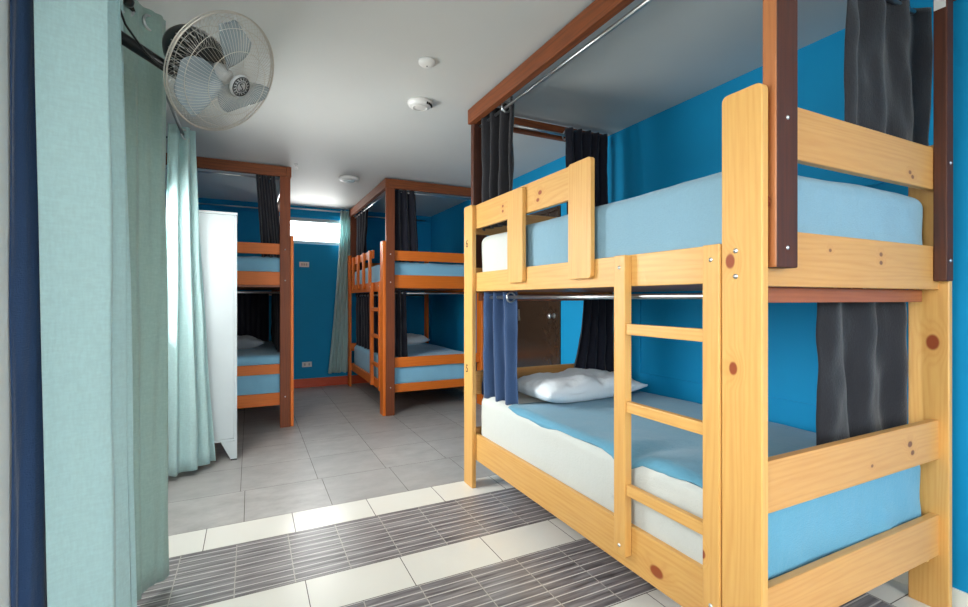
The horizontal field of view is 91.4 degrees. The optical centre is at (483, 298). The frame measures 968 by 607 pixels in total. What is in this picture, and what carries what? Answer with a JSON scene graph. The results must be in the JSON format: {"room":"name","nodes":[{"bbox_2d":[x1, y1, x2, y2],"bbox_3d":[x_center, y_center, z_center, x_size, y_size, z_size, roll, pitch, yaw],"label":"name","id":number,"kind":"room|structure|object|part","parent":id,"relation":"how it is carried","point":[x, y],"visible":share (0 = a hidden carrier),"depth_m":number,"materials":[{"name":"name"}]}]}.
{"room":"dormitory","nodes":[
{"label":"dormitory","id":0,"kind":"room"},
{"bbox_2d":[0,0,11,606],"bbox_3d":[-1.122,-0.030,0.867,0.120,2.560,5.650,0,0,-26],"label":"wall","id":1,"kind":"structure","parent":0,"point":[5,380],"depth_m":1.20,"materials":[{"name":"white paint"}]},
{"bbox_2d":[9,0,46,606],"bbox_3d":[-1.229,0.007,1.304,0.039,2.434,0.185,0,0,-11],"label":"curtain","id":2,"kind":"object","parent":1,"relation":"hanging from","point":[28,577],"visible":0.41,"depth_m":1.26,"materials":[{"name":"blue fabric"}]},
{"bbox_2d":[123,0,183,137],"bbox_3d":[-1.844,-1.160,2.635,0.156,0.042,1.900,0,0,-26],"label":"curtain rod","id":3,"kind":"object","parent":1,"relation":"attached to","point":[129,3],"visible":0.36,"depth_m":2.80,"materials":[{"name":"black metal"}]},
{"bbox_2d":[123,0,168,600],"bbox_3d":[-1.401,0.002,1.931,0.063,2.424,0.275,0,0,18],"label":"curtain","id":4,"kind":"object","parent":3,"relation":"hanging from","point":[144,90],"visible":0.61,"depth_m":1.97,"materials":[{"name":"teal fabric"}]},
{"bbox_2d":[166,123,215,476],"bbox_3d":[-2.089,0.002,3.369,0.128,2.424,0.374,0,0,17],"label":"curtain","id":5,"kind":"object","parent":3,"relation":"hanging from","point":[191,445],"visible":0.94,"depth_m":3.31,"materials":[{"name":"teal fabric"}]},
{"bbox_2d":[121,10,273,130],"bbox_3d":[-1.059,-0.838,1.599,0.643,0.496,0.368,0,0,-26],"label":"wall fan","id":6,"kind":"object","parent":1,"relation":"attached to","point":[197,62],"visible":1,"depth_m":1.63,"materials":[{"name":"metal"}]},
{"bbox_3d":[-1.216,-0.874,1.626,0.305,0.174,0.044,0,0,-35],"label":"arm","id":7,"kind":"part","parent":6,"relation":"part of","materials":[{"name":"black plastic"}]},
{"bbox_3d":[-0.978,-0.719,1.607,0.084,0.180,0.151,0,0,24],"label":"blade","id":8,"kind":"part","parent":6,"relation":"part of","materials":[{"name":"grey"}]},
{"bbox_3d":[-0.850,-0.865,1.621,0.084,0.151,0.191,0,0,-21],"label":"blade","id":9,"kind":"part","parent":6,"relation":"part of","materials":[{"name":"grey"}]},
{"bbox_3d":[-0.913,-0.762,1.770,0.121,0.112,0.183,0,0,21],"label":"blade","id":10,"kind":"part","parent":6,"relation":"part of","materials":[{"name":"grey"}]},
{"bbox_3d":[-0.787,-1.160,0.503,0.156,0.042,2.860,0,0,-26],"label":"curtain rod","id":11,"kind":"object","parent":1,"relation":"attached to","visible":0},
{"bbox_2d":[33,0,136,606],"bbox_3d":[-1.163,0.007,1.440,0.136,2.434,0.464,0,0,-18],"label":"curtain","id":12,"kind":"object","parent":11,"relation":"hanging from","point":[85,270],"visible":1,"depth_m":1.30,"materials":[{"name":"teal fabric"}]},
{"bbox_2d":[198,198,430,378],"bbox_3d":[-2.437,-0.030,6.784,3.700,2.560,0.120,0,0,-26],"label":"wall","id":13,"kind":"structure","parent":0,"point":[315,284],"depth_m":6.74,"materials":[{"name":"blue paint"}]},
{"bbox_2d":[299,262,308,266],"bbox_3d":[-2.537,-0.487,6.659,0.130,0.072,0.014,0,0,-26],"label":"wall outlet","id":14,"kind":"object","parent":13,"relation":"attached to","point":[301,264],"visible":1,"depth_m":6.65,"materials":[{"name":"white plastic"}]},
{"bbox_2d":[302,362,311,366],"bbox_3d":[-2.503,0.925,6.675,0.130,0.072,0.014,0,0,-26],"label":"wall outlet","id":15,"kind":"object","parent":13,"relation":"attached to","point":[304,364],"visible":1,"depth_m":6.67,"materials":[{"name":"white plastic"}]},
{"bbox_2d":[279,216,339,244],"bbox_3d":[-2.448,-0.965,6.772,0.970,0.370,0.050,0,0,-26],"label":"window","id":16,"kind":"structure","parent":13,"relation":"in","point":[291,218],"depth_m":6.76,"materials":[{"name":"white paint"}]},
{"bbox_2d":[198,204,429,223],"bbox_3d":[-2.406,-1.208,6.722,3.460,0.035,0.018,0,0,-26],"label":"trim","id":17,"kind":"structure","parent":13,"relation":"attached to","point":[199,205],"depth_m":6.62,"materials":[{"name":"blue paint"}]},
{"bbox_2d":[294,375,368,387],"bbox_3d":[-2.407,1.188,6.724,3.460,0.125,0.012,0,0,-26],"label":"baseboard","id":18,"kind":"structure","parent":13,"relation":"attached to","point":[337,380],"depth_m":6.79,"materials":[{"name":"brown wood"}]},
{"bbox_2d":[137,0,846,216],"bbox_3d":[-0.502,-1.360,2.848,3.730,0.100,8.850,0,0,-26],"label":"ceiling","id":19,"kind":"structure","parent":0,"point":[346,72],"depth_m":2.77,"materials":[{"name":"paint"}]},
{"bbox_2d":[290,207,347,212],"bbox_3d":[-2.401,-1.255,6.645,1.200,0.020,0.020,0,0,-26],"label":"curtain rod","id":20,"kind":"object","parent":19,"relation":"attached to","point":[290,207],"visible":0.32,"depth_m":6.66,"materials":[{"name":"metal"}]},
{"bbox_2d":[328,210,354,373],"bbox_3d":[-2.057,-0.108,6.817,0.372,2.344,0.054,0,0,-26],"label":"curtain","id":21,"kind":"object","parent":20,"relation":"hanging from","point":[338,362],"visible":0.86,"depth_m":6.82,"materials":[{"name":"teal fabric"}]},
{"bbox_2d":[339,175,358,182],"bbox_3d":[-1.458,-1.285,5.103,0.216,0.050,0.216,0,0,-26],"label":"ceiling light","id":22,"kind":"object","parent":19,"relation":"attached to","point":[345,178],"visible":1,"depth_m":5.04,"materials":[{"name":"white plastic"}]},
{"bbox_2d":[407,97,432,110],"bbox_3d":[-0.425,-1.289,3.138,0.166,0.042,0.166,0,0,-26],"label":"smoke detector","id":23,"kind":"object","parent":19,"relation":"attached to","point":[415,103],"visible":1,"depth_m":3.09,"materials":[{"name":"white plastic"}]},
{"bbox_2d":[418,57,435,68],"bbox_3d":[-0.314,-1.294,2.598,0.094,0.032,0.094,0,0,-26],"label":"smoke detector","id":24,"kind":"object","parent":19,"relation":"attached to","point":[425,62],"visible":1,"depth_m":2.57,"materials":[{"name":"white plastic"}]},
{"bbox_2d":[137,383,954,606],"bbox_3d":[-0.379,1.310,2.599,3.730,0.120,9.406,0,0,-26],"label":"floor","id":25,"kind":"structure","parent":0,"point":[349,504],"depth_m":2.57,"materials":[{"name":"white tile"}]},
{"bbox_2d":[199,210,237,459],"bbox_3d":[-2.285,0.290,3.742,0.588,1.920,0.476,0,0,-28],"label":"wardrobe","id":26,"kind":"object","parent":25,"relation":"on","point":[217,229],"visible":0.45,"depth_m":3.62,"materials":[{"name":"white paint"}]},
{"bbox_3d":[-2.285,-0.660,3.742,0.588,0.020,0.476,0,0,-28],"label":"panel","id":27,"kind":"part","parent":26,"relation":"part of","materials":[{"name":"white paint"}]},
{"bbox_3d":[-2.283,1.090,3.739,0.538,0.020,0.457,0,0,-28],"label":"panel","id":28,"kind":"part","parent":26,"relation":"part of","materials":[{"name":"white paint"}]},
{"bbox_3d":[-2.038,0.226,3.874,0.020,1.749,0.470,0,0,-28],"label":"panel","id":29,"kind":"part","parent":26,"relation":"part of","materials":[{"name":"white paint"}]},
{"bbox_2d":[166,153,293,427],"bbox_3d":[-2.856,-0.020,5.271,1.226,2.540,2.048,0,0,-26],"label":"bunk bed","id":30,"kind":"object","parent":25,"relation":"on","point":[282,281],"visible":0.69,"depth_m":4.58,"materials":[{"name":"orange wood"}]},
{"bbox_3d":[-2.462,-1.180,4.455,1.045,0.019,0.019,0,0,-26],"label":"curtain rod","id":31,"kind":"part","parent":30,"relation":"part of","materials":[{"name":"metal"}]},
{"bbox_3d":[-3.269,-1.200,6.081,1.045,0.019,0.019,0,0,-26],"label":"curtain rod","id":32,"kind":"part","parent":30,"relation":"part of","materials":[{"name":"metal"}]},
{"bbox_2d":[237,293,268,340],"bbox_3d":[-3.159,0.237,6.000,0.772,0.634,0.086,0,0,-26],"label":"curtain","id":33,"kind":"object","parent":30,"relation":"hanging from","point":[252,308],"visible":0.46,"depth_m":6.09,"materials":[{"name":"fabric"}]},
{"bbox_2d":[237,341,279,395],"bbox_3d":[-2.847,0.753,5.267,1.076,0.419,1.886,0,0,-26],"label":"mattress","id":34,"kind":"object","parent":30,"relation":"on","point":[266,353],"visible":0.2,"depth_m":4.58,"materials":[{"name":"blue fabric"}]},
{"bbox_2d":[237,335,263,349],"bbox_3d":[-2.773,0.475,5.211,0.550,0.170,0.420,0,0,-38],"label":"pillow","id":35,"kind":"object","parent":34,"relation":"on","point":[244,341],"visible":0.41,"depth_m":5.15,"materials":[{"name":"white fabric"}]},
{"bbox_2d":[237,256,279,271],"bbox_3d":[-2.847,-0.277,5.264,1.077,0.280,1.888,0,0,-26],"label":"mattress","id":36,"kind":"object","parent":30,"relation":"on","point":[265,264],"visible":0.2,"depth_m":4.56,"materials":[{"name":"blue fabric"}]},
{"bbox_3d":[-2.476,-0.065,4.504,1.025,0.019,0.019,0,0,-26],"label":"curtain rod","id":37,"kind":"part","parent":30,"relation":"part of","materials":[{"name":"metal"}]},
{"bbox_2d":[256,174,279,257],"bbox_3d":[-2.095,-0.808,4.608,0.241,0.804,0.065,0,0,-26],"label":"curtain","id":38,"kind":"object","parent":30,"relation":"hanging from","point":[269,225],"visible":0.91,"depth_m":4.60,"materials":[{"name":"fabric"}]},
{"bbox_2d":[271,291,279,351],"bbox_3d":[-2.438,0.237,5.555,0.085,0.634,1.521,0,0,-26],"label":"curtain","id":39,"kind":"object","parent":30,"relation":"hanging from","point":[275,300],"visible":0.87,"depth_m":5.10,"materials":[{"name":"fabric"}]},
{"bbox_3d":[-1.942,0.030,4.609,0.094,2.440,0.043,0,0,-26],"label":"canopy post","id":40,"kind":"part","parent":30,"relation":"part of","materials":[{"name":"brown wood"}]},
{"bbox_3d":[-1.911,0.313,4.689,0.030,1.874,0.130,0,0,-26],"label":"leg","id":41,"kind":"part","parent":30,"relation":"part of","materials":[{"name":"orange wood"}]},
{"bbox_2d":[348,178,482,415],"bbox_3d":[-0.984,-0.020,6.199,1.226,2.540,2.048,0,0,-26],"label":"bunk bed","id":42,"kind":"object","parent":25,"relation":"on","point":[389,282],"visible":0.83,"depth_m":5.29,"materials":[{"name":"orange wood"}]},
{"bbox_3d":[-1.936,0.313,6.798,0.030,1.874,0.130,0,0,-26],"label":"leg","id":43,"kind":"part","parent":42,"relation":"part of","materials":[{"name":"orange wood"}]},
{"bbox_3d":[-1.893,-0.641,6.853,0.094,1.098,0.044,0,0,-26],"label":"canopy post","id":44,"kind":"part","parent":42,"relation":"part of","materials":[{"name":"brown wood"}]},
{"bbox_2d":[356,207,367,269],"bbox_3d":[-1.664,-0.803,6.464,0.073,0.794,0.661,0,0,-26],"label":"curtain","id":45,"kind":"object","parent":42,"relation":"hanging from","point":[362,219],"visible":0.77,"depth_m":6.40,"materials":[{"name":"fabric"}]},
{"bbox_3d":[-1.607,-0.532,6.198,0.024,0.095,1.323,0,0,-26],"label":"guard rail","id":46,"kind":"part","parent":42,"relation":"part of","materials":[{"name":"orange wood"}]},
{"bbox_3d":[-1.481,-0.140,5.947,0.027,0.110,1.885,0,0,-26],"label":"rail","id":47,"kind":"part","parent":42,"relation":"part of","materials":[{"name":"orange wood"}]},
{"bbox_3d":[-1.481,0.970,5.947,0.027,0.100,1.885,0,0,-26],"label":"rail","id":48,"kind":"part","parent":42,"relation":"part of","materials":[{"name":"orange wood"}]},
{"bbox_2d":[356,292,377,352],"bbox_3d":[-1.525,0.287,6.175,0.072,0.734,1.220,0,0,-26],"label":"curtain","id":49,"kind":"object","parent":42,"relation":"hanging from","point":[362,302],"visible":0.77,"depth_m":6.23,"materials":[{"name":"fabric"}]},
{"bbox_3d":[-1.437,-1.175,5.971,0.019,0.019,1.935,0,0,-26],"label":"curtain rod","id":50,"kind":"part","parent":42,"relation":"part of","materials":[{"name":"metal"}]},
{"bbox_3d":[-1.321,0.407,5.552,0.036,1.200,0.062,0,0,-26],"label":"ladder rail","id":51,"kind":"part","parent":42,"relation":"part of","materials":[{"name":"orange wood"}]},
{"bbox_3d":[-1.138,0.407,5.182,0.036,1.200,0.062,0,0,-26],"label":"ladder rail","id":52,"kind":"part","parent":42,"relation":"part of","materials":[{"name":"orange wood"}]},
{"bbox_3d":[-1.092,0.313,5.095,0.030,1.874,0.130,0,0,-26],"label":"leg","id":53,"kind":"part","parent":42,"relation":"part of","materials":[{"name":"orange wood"}]},
{"bbox_3d":[-1.010,0.030,5.072,0.094,2.440,0.043,0,0,-26],"label":"canopy post","id":54,"kind":"part","parent":42,"relation":"part of","materials":[{"name":"brown wood"}]},
{"bbox_2d":[395,291,407,356],"bbox_3d":[-0.939,0.282,5.249,0.182,0.744,0.060,0,0,-26],"label":"curtain","id":55,"kind":"object","parent":42,"relation":"hanging from","point":[401,350],"visible":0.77,"depth_m":5.25,"materials":[{"name":"fabric"}]},
{"bbox_2d":[395,189,418,262],"bbox_3d":[-0.867,-0.803,5.215,0.321,0.794,0.064,0,0,-26],"label":"curtain","id":56,"kind":"object","parent":42,"relation":"hanging from","point":[406,237],"visible":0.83,"depth_m":5.21,"materials":[{"name":"fabric"}]},
{"bbox_2d":[354,343,463,383],"bbox_3d":[-0.986,0.801,6.190,1.079,0.321,1.889,0,0,-26],"label":"mattress","id":57,"kind":"object","parent":42,"relation":"on","point":[361,355],"visible":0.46,"depth_m":5.48,"materials":[{"name":"blue fabric"}]},
{"bbox_2d":[407,333,429,344],"bbox_3d":[-1.140,0.575,6.802,0.620,0.166,0.400,0,0,-26],"label":"pillow","id":58,"kind":"object","parent":57,"relation":"on","point":[411,338],"visible":0.37,"depth_m":6.72,"materials":[{"name":"white fabric"}]},
{"bbox_2d":[355,262,463,284],"bbox_3d":[-0.986,-0.275,6.189,1.080,0.277,1.884,0,0,-26],"label":"mattress","id":59,"kind":"object","parent":42,"relation":"on","point":[401,268],"visible":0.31,"depth_m":5.38,"materials":[{"name":"blue fabric"}]},
{"bbox_3d":[-0.892,0.313,7.315,0.030,1.874,0.130,0,0,-26],"label":"leg","id":60,"kind":"part","parent":42,"relation":"part of","materials":[{"name":"orange wood"}]},
{"bbox_3d":[-0.603,-0.065,5.432,1.025,0.019,0.019,0,0,-26],"label":"curtain rod","id":61,"kind":"part","parent":42,"relation":"part of","materials":[{"name":"metal"}]},
{"bbox_3d":[-0.572,-1.180,5.392,1.045,0.019,0.019,0,0,-26],"label":"curtain rod","id":62,"kind":"part","parent":42,"relation":"part of","materials":[{"name":"metal"}]},
{"bbox_3d":[-0.490,-0.140,6.439,0.027,0.110,1.885,0,0,-26],"label":"rail","id":63,"kind":"part","parent":42,"relation":"part of","materials":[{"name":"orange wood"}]},
{"bbox_3d":[-0.048,0.313,5.613,0.030,1.874,0.130,0,0,-26],"label":"leg","id":64,"kind":"part","parent":42,"relation":"part of","materials":[{"name":"orange wood"}]},
{"bbox_2d":[464,0,954,606],"bbox_3d":[0.872,-0.020,2.546,1.226,2.540,2.114,0,0,-26],"label":"bunk bed","id":65,"kind":"object","parent":25,"relation":"on","point":[762,258],"visible":0.91,"depth_m":1.69,"materials":[{"name":"brown wood"}]},
{"bbox_3d":[-0.094,0.313,3.173,0.030,1.874,0.130,0,0,-26],"label":"leg","id":66,"kind":"part","parent":65,"relation":"part of","materials":[{"name":"yellow wood"}]},
{"bbox_3d":[-0.035,-0.641,3.237,0.103,1.098,0.044,0,0,-26],"label":"canopy post","id":67,"kind":"part","parent":65,"relation":"part of","materials":[{"name":"brown wood"}]},
{"bbox_2d":[481,96,514,230],"bbox_3d":[0.093,-0.838,3.010,0.105,0.764,0.379,0,0,-26],"label":"curtain","id":68,"kind":"object","parent":65,"relation":"hanging from","point":[497,134],"visible":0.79,"depth_m":3.01,"materials":[{"name":"grey fabric"}]},
{"bbox_2d":[482,292,517,404],"bbox_3d":[0.087,0.302,3.004,0.093,0.694,0.381,0,0,-26],"label":"curtain","id":69,"kind":"object","parent":65,"relation":"hanging from","point":[499,381],"visible":1,"depth_m":2.98,"materials":[{"name":"blue fabric"}]},
{"bbox_3d":[0.210,-0.543,2.623,0.024,0.157,1.213,0,0,-26],"label":"guard rail","id":70,"kind":"part","parent":65,"relation":"part of","materials":[{"name":"yellow wood"}]},
{"bbox_3d":[0.463,-1.200,3.394,1.045,0.019,0.019,0,0,-26],"label":"curtain rod","id":71,"kind":"part","parent":65,"relation":"part of","materials":[{"name":"metal"}]},
{"bbox_3d":[0.419,-1.175,2.317,0.019,0.019,2.000,0,0,-26],"label":"curtain rod","id":72,"kind":"part","parent":65,"relation":"part of","materials":[{"name":"metal"}]},
{"bbox_2d":[562,127,607,214],"bbox_3d":[0.766,-0.838,3.519,0.401,0.804,0.117,0,0,-26],"label":"curtain","id":73,"kind":"object","parent":65,"relation":"hanging from","point":[580,145],"visible":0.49,"depth_m":3.51,"materials":[{"name":"fabric"}]},
{"bbox_3d":[0.374,-0.112,2.294,0.027,0.124,1.950,0,0,-26],"label":"rail","id":74,"kind":"part","parent":65,"relation":"part of","materials":[{"name":"yellow wood"}]},
{"bbox_3d":[0.374,0.981,2.294,0.027,0.172,1.950,0,0,-26],"label":"rail","id":75,"kind":"part","parent":65,"relation":"part of","materials":[{"name":"yellow wood"}]},
{"bbox_2d":[573,294,613,371],"bbox_3d":[0.801,0.307,3.517,0.441,0.694,0.064,0,0,-26],"label":"curtain","id":76,"kind":"object","parent":65,"relation":"hanging from","point":[595,350],"visible":0.73,"depth_m":3.53,"materials":[{"name":"fabric"}]},
{"bbox_3d":[0.418,-0.010,2.320,0.021,0.021,1.855,0,0,-26],"label":"curtain rod","id":77,"kind":"part","parent":65,"relation":"part of","materials":[{"name":"metal"}]},
{"bbox_3d":[0.549,0.417,1.869,0.036,1.179,0.062,0,0,-26],"label":"ladder rail","id":78,"kind":"part","parent":65,"relation":"part of","materials":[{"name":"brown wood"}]},
{"bbox_2d":[481,391,920,580],"bbox_3d":[0.884,0.810,2.540,1.116,0.396,1.938,0,0,-26],"label":"mattress","id":79,"kind":"object","parent":65,"relation":"on","point":[573,443],"visible":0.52,"depth_m":1.91,"materials":[{"name":"blue fabric"}]},
{"bbox_2d":[518,368,647,402],"bbox_3d":[0.610,0.557,3.093,0.800,0.177,0.460,0,0,-29],"label":"pillow","id":80,"kind":"object","parent":79,"relation":"on","point":[570,385],"visible":0.8,"depth_m":2.92,"materials":[{"name":"white fabric"}]},
{"bbox_2d":[482,172,922,271],"bbox_3d":[0.888,-0.254,2.533,1.124,0.352,1.951,0,0,-26],"label":"mattress","id":81,"kind":"object","parent":65,"relation":"on","point":[688,214],"visible":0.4,"depth_m":1.75,"materials":[{"name":"blue fabric"}]},
{"bbox_3d":[0.732,0.417,1.499,0.036,1.179,0.062,0,0,-26],"label":"ladder rail","id":82,"kind":"part","parent":65,"relation":"part of","materials":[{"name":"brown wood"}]},
{"bbox_3d":[0.778,0.313,1.413,0.030,1.874,0.130,0,0,-26],"label":"leg","id":83,"kind":"part","parent":65,"relation":"part of","materials":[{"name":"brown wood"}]},
{"bbox_3d":[0.877,-0.641,1.397,0.103,1.098,0.043,0,0,-26],"label":"canopy post","id":84,"kind":"part","parent":65,"relation":"part of","materials":[{"name":"brown wood"}]},
{"bbox_2d":[816,287,907,445],"bbox_3d":[1.468,0.285,1.845,0.591,0.688,0.076,0,0,-26],"label":"curtain","id":85,"kind":"object","parent":65,"relation":"hanging from","point":[862,353],"visible":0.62,"depth_m":1.84,"materials":[{"name":"grey fabric"}]},
{"bbox_2d":[844,0,932,145],"bbox_3d":[1.585,-0.919,1.852,0.626,0.601,0.054,0,0,-26],"label":"curtain","id":86,"kind":"object","parent":65,"relation":"hanging from","point":[888,50],"visible":0.94,"depth_m":1.88,"materials":[{"name":"grey fabric"}]},
{"bbox_3d":[1.298,-1.180,1.710,1.045,0.019,0.019,0,0,-26],"label":"curtain rod","id":87,"kind":"part","parent":65,"relation":"part of","materials":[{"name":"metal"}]},
{"bbox_3d":[1.822,0.313,1.930,0.030,1.874,0.130,0,0,-26],"label":"leg","id":88,"kind":"part","parent":65,"relation":"part of","materials":[{"name":"brown wood"}]},
{"bbox_3d":[1.809,-0.630,1.860,0.054,1.120,0.043,0,0,-26],"label":"canopy post","id":89,"kind":"part","parent":65,"relation":"part of","materials":[{"name":"brown wood"}]},
{"bbox_2d":[431,0,967,592],"bbox_3d":[1.124,-0.030,3.654,0.100,2.560,8.650,0,0,-26],"label":"wall","id":90,"kind":"structure","parent":0,"point":[681,143],"depth_m":2.67,"materials":[{"name":"blue paint"}]},
{"bbox_2d":[453,386,483,397],"bbox_3d":[-0.279,1.215,6.358,0.012,0.070,2.520,0,0,-26],"label":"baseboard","id":91,"kind":"structure","parent":90,"relation":"attached to","point":[462,387],"depth_m":6.40,"materials":[{"name":"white wood"}]},
{"bbox_2d":[517,205,560,391],"bbox_3d":[0.513,0.190,4.769,0.124,2.120,0.890,0,0,-26],"label":"door","id":92,"kind":"structure","parent":90,"relation":"in","point":[539,322],"depth_m":4.69,"materials":[{"name":"wood"}]},
{"bbox_3d":[0.536,0.190,4.781,0.072,2.120,0.890,0,0,-26],"label":"frame","id":93,"kind":"part","parent":92,"relation":"part of","materials":[{"name":"brown wood"}]},
{"bbox_3d":[0.633,0.160,4.466,0.069,0.054,0.054,0,0,-26],"label":"handle","id":94,"kind":"part","parent":92,"relation":"part of","materials":[{"name":"metal"}]},
{"bbox_2d":[639,181,907,423],"bbox_3d":[1.515,0.004,2.739,0.015,1.088,1.662,0,0,-26],"label":"trim","id":95,"kind":"structure","parent":90,"relation":"attached to","point":[874,182],"depth_m":3.12,"materials":[{"name":"blue paint"}]},
{"bbox_2d":[893,571,967,606],"bbox_3d":[1.869,1.215,2.026,0.012,0.070,5.070,0,0,-26],"label":"baseboard","id":96,"kind":"structure","parent":90,"relation":"attached to","point":[959,598],"depth_m":1.92,"materials":[{"name":"white tile"}]}
]}

